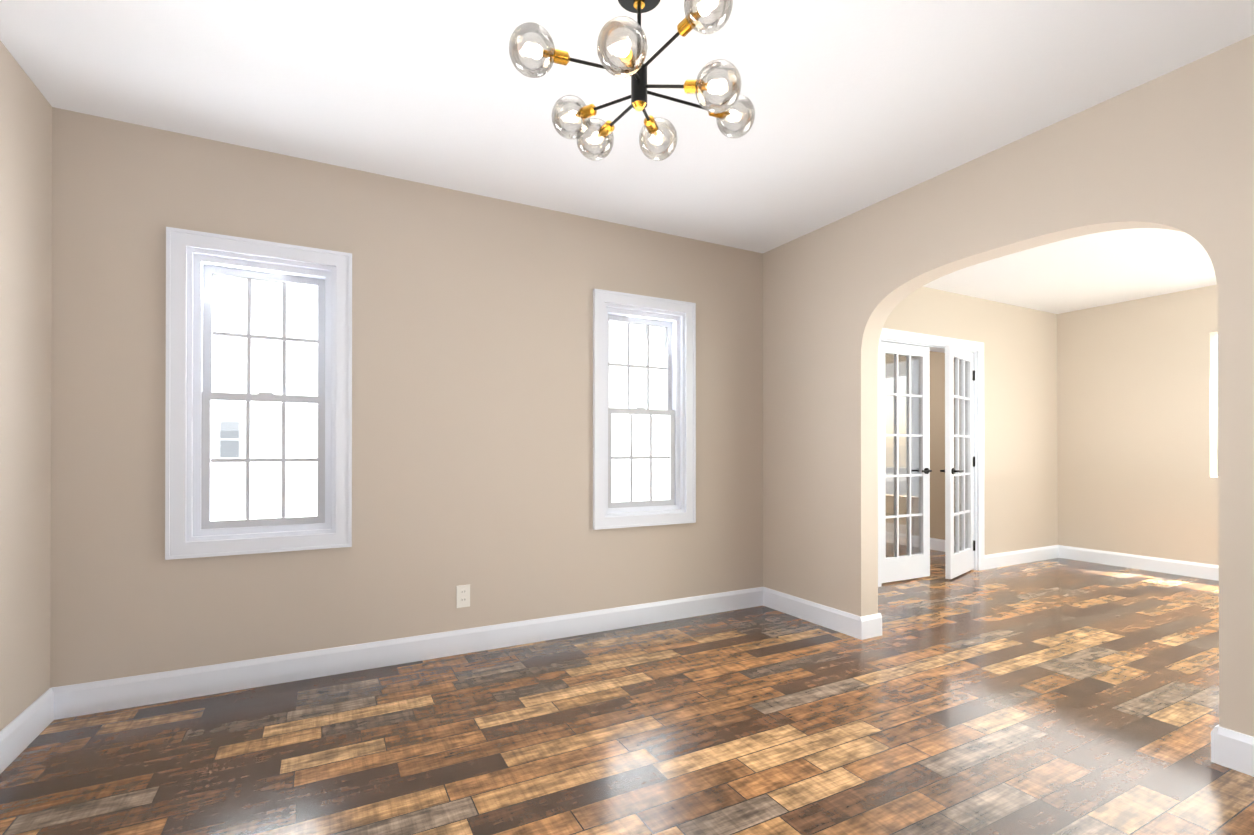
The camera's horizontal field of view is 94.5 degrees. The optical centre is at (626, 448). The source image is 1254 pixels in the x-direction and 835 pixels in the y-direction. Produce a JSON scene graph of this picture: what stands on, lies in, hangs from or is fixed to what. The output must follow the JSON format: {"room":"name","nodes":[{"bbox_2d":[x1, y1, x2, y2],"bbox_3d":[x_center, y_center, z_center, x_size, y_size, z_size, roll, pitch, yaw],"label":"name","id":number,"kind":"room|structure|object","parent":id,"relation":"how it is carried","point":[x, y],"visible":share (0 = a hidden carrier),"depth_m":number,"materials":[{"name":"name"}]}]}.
{"room":"empty living room","nodes":[
{"label":"empty living room","id":0,"kind":"room"},
{"bbox_2d":[0,41,51,730],"bbox_3d":[-1.112,-0.153,-0.074,0.140,2.440,5.318,0,0,-28],"label":"wall","id":1,"kind":"structure","parent":0,"point":[25,301],"depth_m":2.10,"materials":[{"name":"beige paint"}]},
{"bbox_2d":[0,686,59,773],"bbox_3d":[-1.083,1.004,0.033,0.016,0.125,5.148,0,0,-28],"label":"baseboard","id":2,"kind":"structure","parent":1,"relation":"attached to","point":[42,712],"depth_m":2.10,"materials":[{"name":"white wood"}]},
{"bbox_2d":[50,107,1057,687],"bbox_3d":[0.980,-0.138,4.122,7.766,2.440,0.140,0,0,-28],"label":"wall","id":3,"kind":"structure","parent":0,"point":[472,391],"depth_m":2.96,"materials":[{"name":"beige paint"}]},
{"bbox_2d":[165,227,351,559],"bbox_3d":[-1.681,-0.236,2.698,0.715,1.415,0.166,0,0,-28],"label":"window","id":4,"kind":"structure","parent":3,"relation":"in","point":[196,261],"depth_m":2.65,"materials":[{"name":"white wood"}]},
{"bbox_2d":[60,587,763,718],"bbox_3d":[-0.658,1.016,3.162,3.637,0.125,0.016,0,0,-28],"label":"baseboard","id":5,"kind":"structure","parent":3,"relation":"attached to","point":[87,698],"depth_m":2.83,"materials":[{"name":"white wood"}]},
{"bbox_2d":[456,584,469,607],"bbox_3d":[-0.864,0.778,3.058,0.070,0.116,0.008,0,0,-28],"label":"electrical outlet plate","id":6,"kind":"object","parent":3,"relation":"attached to","point":[462,595],"visible":1,"depth_m":3.06,"materials":[{"name":"white plastic"}]},
{"bbox_2d":[593,289,695,529],"bbox_3d":[0.088,-0.232,3.635,0.715,1.415,0.166,0,0,-28],"label":"window","id":7,"kind":"structure","parent":3,"relation":"in","point":[676,319],"depth_m":3.64,"materials":[{"name":"white wood"}]},
{"bbox_2d":[878,328,984,586],"bbox_3d":[2.529,0.065,4.942,1.448,2.040,0.178,0,0,-28],"label":"door frame","id":8,"kind":"structure","parent":3,"relation":"in","point":[934,343],"depth_m":5.17,"materials":[{"name":"white wood"}]},
{"bbox_2d":[881,341,931,582],"bbox_3d":[2.264,0.107,4.761,0.633,1.930,0.150,0,0,-27],"label":"door leaf","id":9,"kind":"structure","parent":8,"relation":"attached to","point":[905,462],"depth_m":4.77,"materials":[{"name":"white wood"}]},
{"bbox_2d":[940,345,974,578],"bbox_3d":[2.871,0.108,4.992,0.633,1.930,0.150,0,0,-44],"label":"door leaf","id":10,"kind":"structure","parent":8,"relation":"attached to","point":[959,482],"depth_m":4.93,"materials":[{"name":"white wood"}]},
{"bbox_2d":[985,545,1059,569],"bbox_3d":[3.758,1.024,5.502,1.249,0.125,0.016,0,0,-28],"label":"baseboard","id":11,"kind":"structure","parent":3,"relation":"attached to","point":[997,560],"depth_m":5.48,"materials":[{"name":"white wood"}]},
{"bbox_2d":[0,549,1253,834],"bbox_3d":[1.784,1.106,2.600,7.766,0.060,7.340,0,0,-28],"label":"floor","id":12,"kind":"structure","parent":0,"point":[1058,697],"depth_m":2.16,"materials":[{"name":"brown wood"}]},
{"bbox_2d":[0,0,1253,313],"bbox_3d":[1.784,-1.414,2.609,7.766,0.100,7.340,0,0,-28],"label":"ceiling","id":13,"kind":"structure","parent":0,"point":[860,104],"depth_m":2.21,"materials":[{"name":"white paint"}]},
{"bbox_2d":[509,0,754,160],"bbox_3d":[0.055,-1.146,1.721,0.816,0.442,0.660,0,0,-28],"label":"chandelier","id":14,"kind":"object","parent":13,"relation":"hanging from","point":[634,67],"visible":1,"depth_m":1.63,"materials":[{"name":"clear glass"}]},
{"bbox_2d":[930,351,944,539],"bbox_3d":[3.283,-0.130,6.424,0.100,2.440,1.770,0,0,-28],"label":"wall","id":15,"kind":"structure","parent":0,"point":[937,443],"depth_m":6.21,"materials":[{"name":"beige paint"}]},
{"bbox_2d":[930,538,944,551],"bbox_3d":[3.234,1.028,6.389,0.016,0.125,1.762,0,0,-28],"label":"baseboard","id":16,"kind":"structure","parent":15,"relation":"attached to","point":[935,544],"depth_m":6.20,"materials":[{"name":"white wood"}]},
{"bbox_2d":[763,35,1253,736],"bbox_3d":[2.220,-0.147,1.770,0.140,2.440,5.178,0,0,-28],"label":"wall","id":17,"kind":"structure","parent":0,"point":[1173,151],"depth_m":2.65,"materials":[{"name":"beige paint"}]},
{"bbox_2d":[764,587,871,639],"bbox_3d":[1.149,1.018,3.643,0.039,0.125,0.822,0,0,-28],"label":"baseboard","id":18,"kind":"structure","parent":17,"relation":"attached to","point":[859,627],"depth_m":3.54,"materials":[{"name":"white wood"}]},
{"bbox_2d":[872,613,881,637],"bbox_3d":[1.266,1.018,3.705,0.043,0.125,0.822,0,0,-28],"label":"baseboard","id":19,"kind":"structure","parent":17,"relation":"attached to","point":[876,618],"depth_m":3.33,"materials":[{"name":"white wood"}]},
{"bbox_2d":[1211,724,1253,776],"bbox_3d":[2.177,1.010,1.703,0.039,0.125,0.666,0,0,-28],"label":"baseboard","id":20,"kind":"structure","parent":17,"relation":"attached to","point":[1231,749],"depth_m":1.94,"materials":[{"name":"white wood"}]},
{"bbox_2d":[1057,285,1218,564],"bbox_3d":[5.594,-0.140,3.558,0.140,2.440,5.178,0,0,-28],"label":"wall","id":21,"kind":"structure","parent":0,"point":[1137,423],"depth_m":5.22,"materials":[{"name":"beige paint"}]},
{"bbox_2d":[1060,545,1218,580],"bbox_3d":[5.518,1.017,3.531,0.016,0.125,5.148,0,0,-28],"label":"baseboard","id":22,"kind":"structure","parent":21,"relation":"attached to","point":[1170,566],"depth_m":5.19,"materials":[{"name":"white wood"}]},
{"label":"outside","id":23,"kind":"structure","parent":0,"visible":0},
{"bbox_2d":[211,275,667,519],"bbox_3d":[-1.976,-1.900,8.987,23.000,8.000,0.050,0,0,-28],"label":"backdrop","id":24,"kind":"structure","parent":23,"point":[264,290],"depth_m":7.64,"materials":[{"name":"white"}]},
{"bbox_2d":[216,419,242,458],"bbox_3d":[-5.005,-0.117,7.296,0.270,0.520,0.050,0,0,-28],"label":"window","id":25,"kind":"structure","parent":24,"relation":"attached to","point":[236,440],"depth_m":7.29,"materials":[{"name":"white glass"}]}
]}

